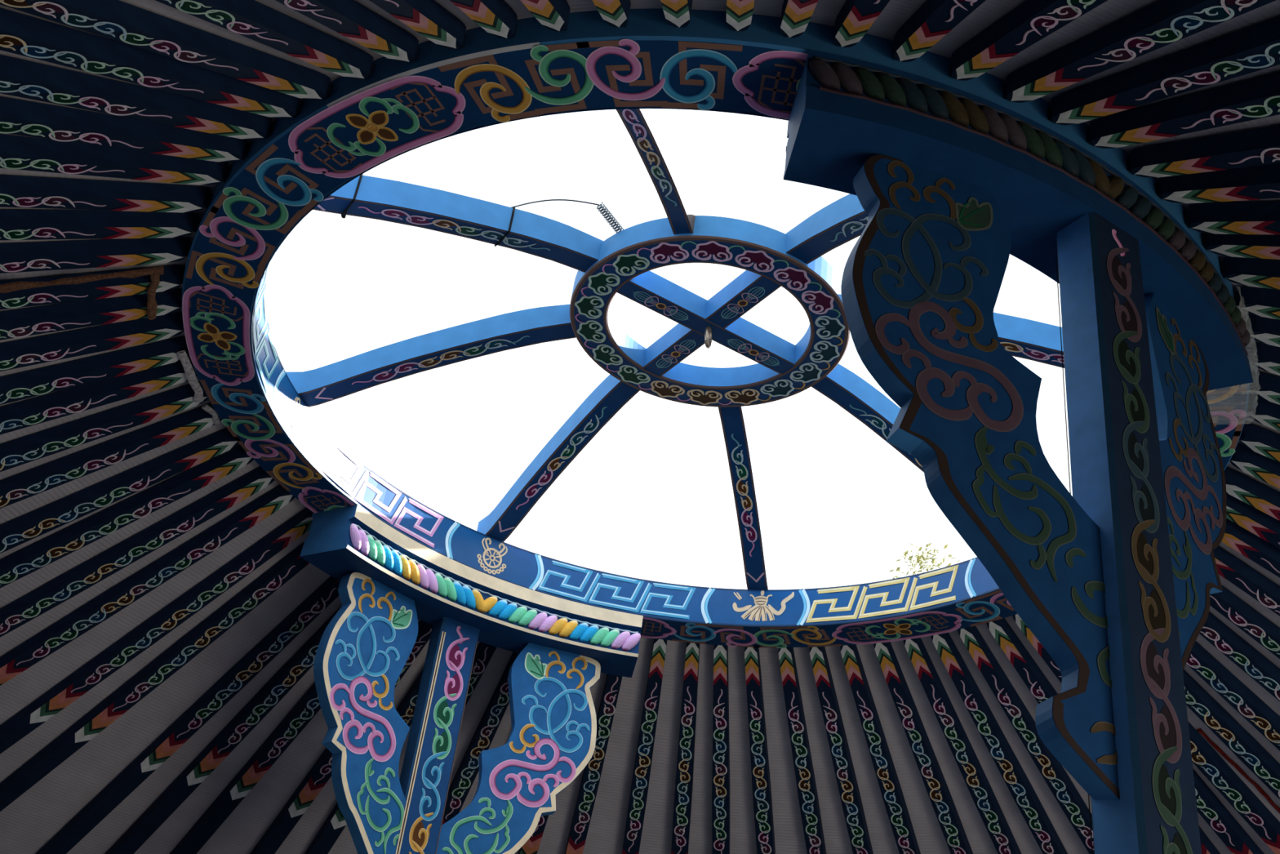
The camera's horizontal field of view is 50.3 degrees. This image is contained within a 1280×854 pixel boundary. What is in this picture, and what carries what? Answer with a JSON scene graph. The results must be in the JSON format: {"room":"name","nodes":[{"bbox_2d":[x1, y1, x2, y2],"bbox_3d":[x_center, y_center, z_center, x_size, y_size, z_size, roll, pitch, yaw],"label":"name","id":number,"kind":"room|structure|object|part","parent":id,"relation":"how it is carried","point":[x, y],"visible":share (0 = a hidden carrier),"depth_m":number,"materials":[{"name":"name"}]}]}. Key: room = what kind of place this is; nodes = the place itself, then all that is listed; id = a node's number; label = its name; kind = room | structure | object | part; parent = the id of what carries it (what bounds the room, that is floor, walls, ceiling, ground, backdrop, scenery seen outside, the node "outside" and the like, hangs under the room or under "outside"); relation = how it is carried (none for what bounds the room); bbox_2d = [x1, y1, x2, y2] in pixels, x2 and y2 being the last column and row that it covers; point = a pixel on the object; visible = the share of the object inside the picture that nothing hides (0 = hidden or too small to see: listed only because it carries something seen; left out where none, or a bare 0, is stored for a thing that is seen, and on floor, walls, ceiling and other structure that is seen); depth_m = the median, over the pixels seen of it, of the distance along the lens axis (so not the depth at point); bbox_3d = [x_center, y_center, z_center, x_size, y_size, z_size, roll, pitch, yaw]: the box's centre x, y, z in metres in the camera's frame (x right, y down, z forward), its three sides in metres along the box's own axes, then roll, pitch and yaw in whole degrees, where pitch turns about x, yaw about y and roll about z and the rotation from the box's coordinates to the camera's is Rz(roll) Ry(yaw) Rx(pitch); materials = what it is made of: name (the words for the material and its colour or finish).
{"room":"traditional dwelling","nodes":[
{"label":"traditional dwelling","id":0,"kind":"room"},
{"bbox_2d":[0,0,1279,853],"bbox_3d":[0.059,0.390,2.444,5.900,1.020,5.900,6,-32,2],"label":"ceiling","id":1,"kind":"structure","parent":0,"point":[27,824],"depth_m":3.54,"materials":[{"name":"fabric"}]},
{"bbox_2d":[1196,728,1279,813],"bbox_3d":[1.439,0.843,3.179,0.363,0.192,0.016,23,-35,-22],"label":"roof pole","id":2,"kind":"object","parent":1,"relation":"attached to","point":[1216,747],"visible":1,"depth_m":3.17,"materials":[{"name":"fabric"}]},
{"label":"floor","id":3,"kind":"structure","parent":0,"visible":0},
{"bbox_2d":[300,504,643,853],"bbox_3d":[-0.553,1.605,2.550,0.907,2.950,0.241,25,-36,-24],"label":"support post","id":4,"kind":"object","parent":3,"relation":"on","point":[389,580],"visible":1,"depth_m":3.16,"materials":[{"name":"paint"}]},
{"bbox_3d":[-0.350,0.403,3.248,0.788,0.055,0.099,25,-36,-24],"label":"rope moulding","id":5,"kind":"part","parent":4,"relation":"part of","materials":[{"name":"paint"}]},
{"bbox_2d":[182,8,1249,648],"bbox_3d":[0.129,-0.116,2.767,2.000,0.324,2.000,24,-36,-24],"label":"crown","id":6,"kind":"object","parent":4,"relation":"on","point":[316,159],"visible":0.71,"depth_m":2.65,"materials":[{"name":"paint"}]},
{"bbox_2d":[0,288,182,340],"bbox_3d":[-1.834,-0.035,2.143,1.955,1.042,0.048,13,-33,-8],"label":"pole","id":7,"kind":"object","parent":6,"relation":"attached to","point":[22,322],"visible":0.98,"depth_m":2.47,"materials":[{"name":"paint"}]},
{"bbox_2d":[0,312,184,371],"bbox_3d":[-1.864,0.039,2.266,1.955,1.042,0.048,11,-32,-5],"label":"pole","id":8,"kind":"object","parent":6,"relation":"attached to","point":[15,354],"visible":0.98,"depth_m":2.54,"materials":[{"name":"paint"}]},
{"bbox_2d":[0,265,185,309],"bbox_3d":[-1.794,-0.105,2.024,1.955,1.042,0.049,16,-33,-12],"label":"pole","id":9,"kind":"object","parent":6,"relation":"attached to","point":[172,277],"visible":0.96,"depth_m":2.41,"materials":[{"name":"paint"}]},
{"bbox_2d":[146,272,159,319],"bbox_3d":[-0.880,-0.240,2.463,0.020,0.016,0.154,16,-33,-13],"label":"strap","id":10,"kind":"object","parent":9,"relation":"attached to","point":[152,305],"visible":1,"depth_m":2.46,"materials":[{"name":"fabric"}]},
{"bbox_2d":[0,336,189,404],"bbox_3d":[-1.885,0.120,2.396,1.955,1.042,0.049,9,-32,-1],"label":"pole","id":11,"kind":"object","parent":6,"relation":"attached to","point":[43,380],"visible":0.95,"depth_m":2.62,"materials":[{"name":"paint"}]},
{"bbox_2d":[0,236,192,273],"bbox_3d":[-1.733,-0.185,1.886,1.955,1.042,0.048,18,-34,-16],"label":"pole","id":12,"kind":"object","parent":6,"relation":"attached to","point":[19,257],"visible":0.98,"depth_m":2.33,"materials":[{"name":"paint"}]},
{"bbox_2d":[0,266,164,293],"bbox_3d":[-1.026,-0.241,2.320,0.371,0.201,0.029,14,-33,-10],"label":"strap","id":13,"kind":"object","parent":12,"relation":"attached to","point":[12,286],"visible":1,"depth_m":2.34,"materials":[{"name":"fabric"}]},
{"bbox_2d":[0,356,196,435],"bbox_3d":[-1.893,0.190,2.509,1.955,1.042,0.049,6,-32,2],"label":"pole","id":14,"kind":"object","parent":6,"relation":"attached to","point":[33,411],"visible":0.99,"depth_m":2.68,"materials":[{"name":"paint"}]},
{"bbox_2d":[0,209,201,239],"bbox_3d":[-1.666,-0.254,1.764,1.955,1.042,0.048,21,-35,-20],"label":"pole","id":15,"kind":"object","parent":6,"relation":"attached to","point":[15,224],"visible":0.95,"depth_m":2.25,"materials":[{"name":"paint"}]},
{"bbox_2d":[0,381,208,471],"bbox_3d":[-1.891,0.277,2.644,1.955,1.042,0.049,4,-33,6],"label":"pole","id":16,"kind":"object","parent":6,"relation":"attached to","point":[26,449],"visible":0.98,"depth_m":2.76,"materials":[{"name":"paint"}]},
{"bbox_2d":[177,350,203,402],"bbox_3d":[-0.894,-0.098,2.719,0.023,0.014,0.173,8,-32,0],"label":"strap","id":17,"kind":"object","parent":16,"relation":"attached to","point":[189,372],"visible":1,"depth_m":2.71,"materials":[{"name":"fabric"}]},
{"bbox_2d":[0,174,213,213],"bbox_3d":[-1.591,-0.317,1.650,1.955,1.042,0.049,24,-36,-23],"label":"pole","id":18,"kind":"object","parent":6,"relation":"attached to","point":[15,191],"visible":1,"depth_m":2.18,"materials":[{"name":"paint"}]},
{"bbox_2d":[0,403,221,508],"bbox_3d":[-1.876,0.360,2.770,1.955,1.042,0.048,2,-33,10],"label":"pole","id":19,"kind":"object","parent":6,"relation":"attached to","point":[15,488],"visible":0.98,"depth_m":2.84,"materials":[{"name":"paint"}]},
{"bbox_2d":[201,404,221,424],"bbox_3d":[-0.889,-0.027,2.837,0.019,0.015,0.070,1,-33,10],"label":"strap","id":20,"kind":"object","parent":19,"relation":"attached to","point":[207,408],"visible":1,"depth_m":2.83,"materials":[{"name":"fabric"}]},
{"bbox_2d":[0,133,231,185],"bbox_3d":[-1.496,-0.381,1.528,1.955,1.042,0.049,27,-37,-27],"label":"pole","id":21,"kind":"object","parent":6,"relation":"attached to","point":[16,153],"visible":0.99,"depth_m":2.10,"materials":[{"name":"paint"}]},
{"bbox_2d":[0,427,239,553],"bbox_3d":[-1.846,0.455,2.913,1.955,1.042,0.048,-1,-33,14],"label":"pole","id":22,"kind":"object","parent":6,"relation":"attached to","point":[20,530],"visible":0.99,"depth_m":2.92,"materials":[{"name":"paint"}]},
{"bbox_2d":[0,96,251,162],"bbox_3d":[-1.406,-0.432,1.428,1.955,1.042,0.049,30,-38,-31],"label":"pole","id":23,"kind":"object","parent":6,"relation":"attached to","point":[17,117],"visible":0.98,"depth_m":2.02,"materials":[{"name":"paint"}]},
{"bbox_2d":[0,444,253,587],"bbox_3d":[-1.815,0.524,3.014,1.955,1.042,0.048,-3,-34,17],"label":"pole","id":24,"kind":"object","parent":6,"relation":"attached to","point":[14,566],"visible":0.98,"depth_m":2.99,"materials":[{"name":"paint"}]},
{"bbox_2d":[0,466,274,637],"bbox_3d":[-1.761,0.615,3.145,1.955,1.042,0.049,-6,-35,21],"label":"pole","id":25,"kind":"object","parent":6,"relation":"attached to","point":[95,570],"visible":0.98,"depth_m":3.08,"materials":[{"name":"paint"}]},
{"bbox_2d":[0,54,275,140],"bbox_3d":[-1.305,-0.480,1.332,0.048,1.042,1.955,-23,-44,39],"label":"pole","id":26,"kind":"object","parent":6,"relation":"attached to","point":[19,77],"visible":0.98,"depth_m":1.95,"materials":[{"name":"paint"}]},
{"bbox_2d":[0,484,294,685],"bbox_3d":[-1.701,0.696,3.257,1.955,1.042,0.048,-9,-36,25],"label":"pole","id":27,"kind":"object","parent":6,"relation":"attached to","point":[122,594],"visible":1,"depth_m":3.17,"materials":[{"name":"paint"}]},
{"bbox_2d":[0,7,303,119],"bbox_3d":[-1.196,-0.522,1.242,0.048,1.042,1.955,-20,-41,36],"label":"pole","id":28,"kind":"object","parent":6,"relation":"attached to","point":[20,34],"visible":0.99,"depth_m":1.86,"materials":[{"name":"paint"}]},
{"bbox_2d":[0,542,310,811],"bbox_3d":[-1.532,0.868,3.490,1.955,1.042,0.048,-16,-39,33],"label":"pole","id":29,"kind":"object","parent":6,"relation":"attached to","point":[182,651],"visible":0.98,"depth_m":3.38,"materials":[{"name":"paint"}]},
{"bbox_2d":[0,506,313,753],"bbox_3d":[-1.610,0.795,3.394,1.955,1.042,0.049,-13,-38,29],"label":"pole","id":30,"kind":"object","parent":6,"relation":"attached to","point":[167,619],"visible":0.99,"depth_m":3.28,"materials":[{"name":"paint"}]},
{"bbox_2d":[0,0,333,100],"bbox_3d":[-1.089,-0.557,1.164,0.049,1.042,1.955,-16,-40,33],"label":"pole","id":31,"kind":"object","parent":6,"relation":"attached to","point":[117,20],"visible":1,"depth_m":1.82,"materials":[{"name":"paint"}]},
{"bbox_2d":[35,575,340,853],"bbox_3d":[-1.393,0.975,3.628,1.955,1.042,0.048,-21,-42,38],"label":"pole","id":32,"kind":"object","parent":6,"relation":"attached to","point":[255,660],"visible":0.94,"depth_m":3.52,"materials":[{"name":"paint"}]},
{"bbox_2d":[105,605,342,853],"bbox_3d":[-1.297,1.039,3.706,0.048,1.042,1.955,32,-39,-33],"label":"pole","id":33,"kind":"object","parent":6,"relation":"attached to","point":[276,688],"visible":0.68,"depth_m":3.60,"materials":[{"name":"paint"}]},
{"bbox_2d":[169,682,320,853],"bbox_3d":[-1.193,1.099,3.779,0.048,1.042,1.955,29,-38,-29],"label":"pole","id":34,"kind":"object","parent":6,"relation":"attached to","point":[308,705],"visible":0.52,"depth_m":3.68,"materials":[{"name":"paint"}]},
{"bbox_2d":[155,0,376,79],"bbox_3d":[-0.947,-0.594,1.076,0.049,1.042,1.955,-13,-38,29],"label":"pole","id":35,"kind":"object","parent":6,"relation":"attached to","point":[252,20],"visible":0.99,"depth_m":1.84,"materials":[{"name":"paint"}]},
{"bbox_2d":[249,620,432,853],"bbox_3d":[-1.044,1.175,3.865,0.048,1.042,1.955,25,-36,-25],"label":"pole","id":36,"kind":"object","parent":6,"relation":"attached to","point":[320,773],"visible":0.3,"depth_m":3.77,"materials":[{"name":"paint"}]},
{"bbox_2d":[275,0,420,62],"bbox_3d":[-0.807,-0.621,1.002,0.048,1.042,1.955,-10,-36,25],"label":"pole","id":37,"kind":"object","parent":6,"relation":"attached to","point":[349,19],"visible":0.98,"depth_m":1.85,"materials":[{"name":"paint"}]},
{"bbox_2d":[341,173,363,218],"bbox_3d":[-0.517,-0.411,2.438,0.008,0.078,0.059,23,-35,-22],"label":"cable tie","id":38,"kind":"object","parent":6,"relation":"attached to","point":[344,211],"visible":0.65,"depth_m":2.42,"materials":[{"name":"plastic"}]},
{"bbox_2d":[304,668,423,853],"bbox_3d":[-0.929,1.226,3.920,0.048,1.042,1.955,23,-35,-22],"label":"pole","id":39,"kind":"object","parent":6,"relation":"attached to","point":[335,824],"visible":0.13,"depth_m":3.85,"materials":[{"name":"paint"}]},
{"bbox_2d":[368,0,466,49],"bbox_3d":[-0.667,-0.641,0.940,0.048,1.042,1.955,-7,-35,22],"label":"pole","id":40,"kind":"object","parent":6,"relation":"attached to","point":[428,18],"visible":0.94,"depth_m":1.84,"materials":[{"name":"paint"}]},
{"bbox_2d":[441,652,519,824],"bbox_3d":[-0.650,1.327,4.016,0.049,1.042,1.955,17,-33,-14],"label":"pole","id":41,"kind":"object","parent":6,"relation":"attached to","point":[468,770],"visible":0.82,"depth_m":3.74,"materials":[{"name":"paint"}]},
{"bbox_2d":[465,641,496,705],"bbox_3d":[-0.794,1.279,3.972,0.048,1.042,1.955,20,-34,-18],"label":"pole","id":42,"kind":"object","parent":6,"relation":"attached to","point":[484,652],"visible":0.16,"depth_m":3.58,"materials":[{"name":"paint"}]},
{"bbox_2d":[449,0,517,39],"bbox_3d":[-0.523,-0.655,0.887,0.048,1.042,1.955,-4,-34,18],"label":"pole","id":43,"kind":"object","parent":6,"relation":"attached to","point":[497,18],"visible":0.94,"depth_m":1.83,"materials":[{"name":"paint"}]},
{"bbox_2d":[494,206,515,246],"bbox_3d":[-0.259,-0.385,2.619,0.004,0.065,0.059,25,-36,-25],"label":"cable tie","id":44,"kind":"object","parent":6,"relation":"attached to","point":[513,207],"visible":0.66,"depth_m":2.60,"materials":[{"name":"plastic"}]},
{"bbox_2d":[518,814,548,853],"bbox_3d":[-0.374,1.400,4.070,0.048,1.042,1.955,12,-33,-7],"label":"pole","id":45,"kind":"object","parent":6,"relation":"attached to","point":[531,846],"visible":0.02,"depth_m":3.93,"materials":[{"name":"paint"}]},
{"bbox_2d":[520,0,569,31],"bbox_3d":[-0.379,-0.662,0.846,0.049,1.042,1.955,-1,-34,14],"label":"pole","id":46,"kind":"object","parent":6,"relation":"attached to","point":[553,15],"visible":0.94,"depth_m":1.82,"materials":[{"name":"paint"}]},
{"bbox_2d":[511,199,599,207],"bbox_3d":[-0.174,-0.425,2.639,0.186,0.049,0.003,7,-32,2],"label":"wire","id":47,"kind":"object","parent":6,"relation":"attached to","point":[548,199],"visible":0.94,"depth_m":2.65,"materials":[{"name":"metal"}]},
{"bbox_2d":[564,673,622,853],"bbox_3d":[-0.234,1.428,4.084,0.048,1.042,1.955,10,-32,-4],"label":"pole","id":48,"kind":"object","parent":6,"relation":"attached to","point":[591,776],"visible":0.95,"depth_m":3.80,"materials":[{"name":"paint"}]},
{"bbox_2d":[596,201,623,233],"bbox_3d":[-0.057,-0.406,2.669,0.018,0.029,0.081,-16,-40,33],"label":"coil spring","id":49,"kind":"object","parent":6,"relation":"attached to","point":[598,207],"visible":1,"depth_m":2.66,"materials":[{"name":"metal"}]},
{"bbox_2d":[592,0,631,27],"bbox_3d":[-0.218,-0.662,0.810,0.049,1.042,1.955,1,-33,10],"label":"pole","id":50,"kind":"object","parent":6,"relation":"attached to","point":[615,13],"visible":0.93,"depth_m":1.81,"materials":[{"name":"paint"}]},
{"bbox_2d":[622,638,666,853],"bbox_3d":[-0.054,1.456,4.088,0.048,1.042,1.955,7,-32,1],"label":"pole","id":51,"kind":"object","parent":6,"relation":"attached to","point":[642,764],"visible":1,"depth_m":3.75,"materials":[{"name":"paint"}]},
{"bbox_2d":[660,0,692,27],"bbox_3d":[-0.059,-0.655,0.786,0.049,1.042,1.955,4,-33,6],"label":"pole","id":52,"kind":"object","parent":6,"relation":"attached to","point":[677,13],"visible":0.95,"depth_m":1.79,"materials":[{"name":"paint"}]},
{"bbox_2d":[671,642,699,853],"bbox_3d":[0.105,1.473,4.080,0.049,1.042,1.955,5,-32,5],"label":"pole","id":53,"kind":"object","parent":6,"relation":"attached to","point":[686,753],"visible":0.98,"depth_m":3.74,"materials":[{"name":"paint"}]},
{"bbox_2d":[704,325,711,348],"bbox_3d":[0.141,-0.185,2.807,0.008,0.051,0.038,-2,-34,15],"label":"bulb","id":54,"kind":"object","parent":6,"relation":"hanging from","point":[708,335],"visible":1,"depth_m":2.80,"materials":[{"name":"glass"}]},
{"bbox_2d":[711,644,729,853],"bbox_3d":[0.242,1.482,4.065,0.049,1.042,1.955,3,-33,8],"label":"pole","id":55,"kind":"object","parent":6,"relation":"attached to","point":[721,743],"visible":0.98,"depth_m":3.72,"materials":[{"name":"paint"}]},
{"bbox_2d":[725,0,755,31],"bbox_3d":[0.094,-0.641,0.774,0.049,1.042,1.955,6,-32,3],"label":"pole","id":56,"kind":"object","parent":6,"relation":"attached to","point":[739,15],"visible":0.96,"depth_m":1.78,"materials":[{"name":"paint"}]},
{"bbox_2d":[744,646,775,853],"bbox_3d":[0.390,1.486,4.038,0.048,1.042,1.955,0,-33,12],"label":"pole","id":57,"kind":"object","parent":6,"relation":"attached to","point":[761,780],"visible":0.98,"depth_m":3.70,"materials":[{"name":"paint"}]},
{"bbox_2d":[780,0,817,38],"bbox_3d":[0.230,-0.624,0.772,0.048,1.042,1.955,8,-32,-1],"label":"pole","id":58,"kind":"object","parent":6,"relation":"attached to","point":[796,15],"visible":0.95,"depth_m":1.77,"materials":[{"name":"paint"}]},
{"bbox_2d":[778,647,826,853],"bbox_3d":[0.552,1.482,3.998,0.048,1.042,1.955,-3,-34,16],"label":"pole","id":59,"kind":"object","parent":6,"relation":"attached to","point":[807,793],"visible":0.98,"depth_m":3.67,"materials":[{"name":"paint"}]},
{"bbox_2d":[808,646,873,853],"bbox_3d":[0.699,1.473,3.951,0.048,1.042,1.955,-5,-35,20],"label":"pole","id":60,"kind":"object","parent":6,"relation":"attached to","point":[849,792],"visible":0.98,"depth_m":3.64,"materials":[{"name":"paint"}]},
{"bbox_2d":[834,0,889,48],"bbox_3d":[0.368,-0.601,0.778,0.048,1.042,1.955,11,-32,-4],"label":"pole","id":61,"kind":"object","parent":6,"relation":"attached to","point":[855,18],"visible":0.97,"depth_m":1.75,"materials":[{"name":"paint"}]},
{"bbox_2d":[840,644,920,853],"bbox_3d":[0.841,1.456,3.894,0.049,1.042,1.955,-8,-36,23],"label":"pole","id":62,"kind":"object","parent":6,"relation":"attached to","point":[889,784],"visible":0.98,"depth_m":3.60,"materials":[{"name":"paint"}]},
{"bbox_2d":[873,641,973,853],"bbox_3d":[0.991,1.431,3.822,0.048,1.042,1.955,-11,-37,27],"label":"pole","id":63,"kind":"object","parent":6,"relation":"attached to","point":[935,784],"visible":0.99,"depth_m":3.55,"materials":[{"name":"paint"}]},
{"bbox_2d":[893,0,986,62],"bbox_3d":[0.525,-0.568,0.795,0.049,1.042,1.955,13,-33,-8],"label":"pole","id":64,"kind":"object","parent":6,"relation":"attached to","point":[935,19],"visible":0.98,"depth_m":1.73,"materials":[{"name":"paint"}]},
{"bbox_2d":[903,637,1021,853],"bbox_3d":[1.119,1.402,3.749,0.048,1.042,1.955,-14,-39,31],"label":"pole","id":65,"kind":"object","parent":6,"relation":"attached to","point":[982,793],"visible":0.97,"depth_m":3.50,"materials":[{"name":"paint"}]},
{"bbox_2d":[930,631,1067,853],"bbox_3d":[1.233,1.370,3.674,0.049,1.042,1.955,-17,-40,34],"label":"pole","id":66,"kind":"object","parent":6,"relation":"attached to","point":[1015,777],"visible":0.99,"depth_m":3.45,"materials":[{"name":"paint"}]},
{"bbox_2d":[986,617,1057,703],"bbox_3d":[1.450,1.288,3.498,1.955,1.042,0.048,32,-40,-33],"label":"pole","id":67,"kind":"object","parent":6,"relation":"attached to","point":[1039,686],"visible":0.18,"depth_m":3.27,"materials":[{"name":"paint"}]},
{"bbox_2d":[957,625,1094,853],"bbox_3d":[1.341,1.333,3.592,0.048,1.042,1.955,-21,-42,37],"label":"pole","id":68,"kind":"object","parent":6,"relation":"attached to","point":[1051,770],"visible":0.94,"depth_m":3.38,"materials":[{"name":"paint"}]},
{"bbox_2d":[949,0,1107,80],"bbox_3d":[0.681,-0.527,0.825,0.048,1.042,1.955,16,-33,-12],"label":"pole","id":69,"kind":"object","parent":6,"relation":"attached to","point":[1031,21],"visible":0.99,"depth_m":1.70,"materials":[{"name":"paint"}]},
{"bbox_2d":[1012,613,1220,853],"bbox_3d":[1.544,1.241,3.404,1.955,1.042,0.048,29,-38,-30],"label":"pole","id":70,"kind":"object","parent":6,"relation":"attached to","point":[1207,846],"visible":0.06,"depth_m":3.22,"materials":[{"name":"paint"}]},
{"bbox_2d":[1003,0,1276,102],"bbox_3d":[0.837,-0.479,0.866,0.049,1.042,1.955,19,-34,-16],"label":"pole","id":71,"kind":"object","parent":6,"relation":"attached to","point":[1160,24],"visible":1,"depth_m":1.65,"materials":[{"name":"paint"}]},
{"bbox_2d":[1047,15,1279,125],"bbox_3d":[0.972,-0.431,0.913,0.048,1.042,1.955,21,-35,-20],"label":"pole","id":72,"kind":"object","parent":6,"relation":"attached to","point":[1256,47],"visible":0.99,"depth_m":1.68,"materials":[{"name":"paint"}]},
{"bbox_2d":[1085,71,1279,148],"bbox_3d":[1.095,-0.380,0.966,0.048,1.042,1.955,24,-36,-23],"label":"pole","id":73,"kind":"object","parent":6,"relation":"attached to","point":[1257,98],"visible":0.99,"depth_m":1.77,"materials":[{"name":"paint"}]},
{"bbox_2d":[1125,124,1279,177],"bbox_3d":[1.232,-0.315,1.038,0.048,1.042,1.955,27,-37,-27],"label":"pole","id":74,"kind":"object","parent":6,"relation":"attached to","point":[1259,146],"visible":0.98,"depth_m":1.85,"materials":[{"name":"paint"}]},
{"bbox_2d":[1155,163,1279,203],"bbox_3d":[1.340,-0.256,1.105,0.048,1.042,1.955,30,-38,-31],"label":"pole","id":75,"kind":"object","parent":6,"relation":"attached to","point":[1263,181],"visible":0.94,"depth_m":1.92,"materials":[{"name":"paint"}]},
{"bbox_2d":[1192,768,1264,853],"bbox_3d":[1.614,1.200,3.325,1.955,1.042,0.048,27,-37,-27],"label":"pole","id":76,"kind":"object","parent":6,"relation":"attached to","point":[1209,806],"visible":0.22,"depth_m":3.26,"materials":[{"name":"paint"}]},
{"bbox_2d":[1182,669,1279,799],"bbox_3d":[1.752,1.100,3.138,1.955,1.042,0.048,22,-35,-21],"label":"pole","id":77,"kind":"object","parent":6,"relation":"attached to","point":[1228,731],"visible":0.61,"depth_m":3.08,"materials":[{"name":"paint"}]},
{"bbox_2d":[1182,201,1279,235],"bbox_3d":[1.456,-0.185,1.191,1.955,1.042,0.049,-23,-44,39],"label":"pole","id":78,"kind":"object","parent":6,"relation":"attached to","point":[1253,217],"visible":0.96,"depth_m":1.99,"materials":[{"name":"paint"}]},
{"bbox_2d":[1186,640,1279,751],"bbox_3d":[1.813,1.042,3.034,1.955,1.042,0.048,20,-34,-18],"label":"pole","id":79,"kind":"object","parent":6,"relation":"attached to","point":[1228,686],"visible":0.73,"depth_m":3.00,"materials":[{"name":"paint"}]},
{"bbox_2d":[1187,720,1279,853],"bbox_3d":[1.677,1.159,3.246,1.955,1.042,0.048,25,-36,-25],"label":"pole","id":80,"kind":"object","parent":6,"relation":"attached to","point":[1205,757],"visible":0.45,"depth_m":3.18,"materials":[{"name":"paint"}]},
{"bbox_2d":[1200,611,1279,701],"bbox_3d":[1.873,0.974,2.914,1.955,1.042,0.049,17,-33,-14],"label":"pole","id":81,"kind":"object","parent":6,"relation":"attached to","point":[1247,658],"visible":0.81,"depth_m":2.92,"materials":[{"name":"paint"}]},
{"bbox_2d":[1200,232,1279,259],"bbox_3d":[1.537,-0.129,1.261,1.955,1.042,0.050,-20,-42,37],"label":"pole","id":82,"kind":"object","parent":6,"relation":"attached to","point":[1246,246],"visible":0.8,"depth_m":2.04,"materials":[{"name":"paint"}]},
{"bbox_2d":[1209,584,1279,658],"bbox_3d":[1.919,0.905,2.797,1.955,1.042,0.048,15,-33,-11],"label":"pole","id":83,"kind":"object","parent":6,"relation":"attached to","point":[1260,628],"visible":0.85,"depth_m":2.85,"materials":[{"name":"paint"}]},
{"bbox_2d":[1213,545,1279,616],"bbox_3d":[1.960,0.825,2.663,1.955,1.042,0.048,12,-33,-7],"label":"pole","id":84,"kind":"object","parent":6,"relation":"attached to","point":[1263,589],"visible":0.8,"depth_m":2.78,"materials":[{"name":"paint"}]},
{"bbox_2d":[1218,256,1279,289],"bbox_3d":[1.631,-0.055,1.357,1.955,1.042,0.049,-17,-40,33],"label":"pole","id":85,"kind":"object","parent":6,"relation":"attached to","point":[1250,272],"visible":0.89,"depth_m":2.10,"materials":[{"name":"paint"}]},
{"bbox_2d":[1221,518,1279,577],"bbox_3d":[1.987,0.745,2.530,1.955,1.042,0.048,10,-32,-3],"label":"pole","id":86,"kind":"object","parent":6,"relation":"attached to","point":[1263,553],"visible":0.56,"depth_m":2.71,"materials":[{"name":"paint"}]},
{"bbox_2d":[1224,466,1279,520],"bbox_3d":[2.005,0.607,2.311,1.955,1.042,0.048,6,-32,3],"label":"pole","id":87,"kind":"object","parent":6,"relation":"attached to","point":[1259,495],"visible":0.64,"depth_m":2.60,"materials":[{"name":"paint"}]},
{"bbox_2d":[1226,492,1279,548],"bbox_3d":[2.000,0.676,2.421,1.955,1.042,0.048,8,-32,0],"label":"pole","id":88,"kind":"object","parent":6,"relation":"attached to","point":[1267,527],"visible":0.55,"depth_m":2.66,"materials":[{"name":"paint"}]},
{"bbox_2d":[1229,443,1279,488],"bbox_3d":[1.999,0.521,2.179,1.955,1.042,0.048,3,-33,7],"label":"pole","id":89,"kind":"object","parent":6,"relation":"attached to","point":[1263,468],"visible":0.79,"depth_m":2.54,"materials":[{"name":"paint"}]},
{"bbox_2d":[1232,286,1279,319],"bbox_3d":[1.720,0.026,1.464,1.955,1.042,0.048,-13,-38,29],"label":"pole","id":90,"kind":"object","parent":6,"relation":"attached to","point":[1260,301],"visible":0.9,"depth_m":2.17,"materials":[{"name":"paint"}]},
{"bbox_2d":[1239,422,1279,462],"bbox_3d":[1.984,0.447,2.065,1.955,1.042,0.049,1,-33,11],"label":"pole","id":91,"kind":"object","parent":6,"relation":"attached to","point":[1266,442],"visible":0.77,"depth_m":2.48,"materials":[{"name":"paint"}]},
{"bbox_2d":[1243,314,1279,346],"bbox_3d":[1.793,0.104,1.571,1.955,1.042,0.049,-10,-37,26],"label":"pole","id":92,"kind":"object","parent":6,"relation":"attached to","point":[1260,329],"visible":0.72,"depth_m":2.23,"materials":[{"name":"paint"}]},
{"bbox_2d":[1246,395,1279,431],"bbox_3d":[1.952,0.355,1.928,1.955,1.042,0.048,-2,-34,15],"label":"pole","id":93,"kind":"object","parent":6,"relation":"attached to","point":[1265,412],"visible":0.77,"depth_m":2.42,"materials":[{"name":"paint"}]},
{"bbox_2d":[1246,342,1279,375],"bbox_3d":[1.858,0.187,1.687,1.955,1.042,0.049,-7,-35,22],"label":"pole","id":94,"kind":"object","parent":6,"relation":"attached to","point":[1265,357],"visible":0.86,"depth_m":2.29,"materials":[{"name":"paint"}]},
{"bbox_2d":[1249,370,1279,404],"bbox_3d":[1.914,0.276,1.813,1.955,1.042,0.048,-4,-34,18],"label":"pole","id":95,"kind":"object","parent":6,"relation":"attached to","point":[1266,386],"visible":0.77,"depth_m":2.36,"materials":[{"name":"paint"}]},
{"bbox_2d":[783,49,1253,853],"bbox_3d":[0.429,0.900,1.234,0.907,2.950,0.241,25,-36,-24],"label":"support post","id":96,"kind":"object","parent":3,"relation":"on","point":[1115,578],"visible":1,"depth_m":1.73,"materials":[{"name":"paint"}]},
{"bbox_3d":[0.629,-0.322,1.955,0.900,0.063,0.119,25,-36,-24],"label":"rope moulding","id":97,"kind":"part","parent":96,"relation":"part of","materials":[{"name":"paint"}]},
{"label":"outside","id":98,"kind":"structure","parent":0,"visible":0},
{"label":"ground","id":99,"kind":"structure","parent":98,"visible":0},
{"bbox_2d":[886,539,961,578],"bbox_3d":[3.252,5.958,15.644,1.357,10.561,1.269,32,-40,-33],"label":"tree","id":100,"kind":"object","parent":99,"relation":"on","point":[922,557],"visible":0.11,"depth_m":18.14,"materials":[{"name":"green plant"}]}
]}

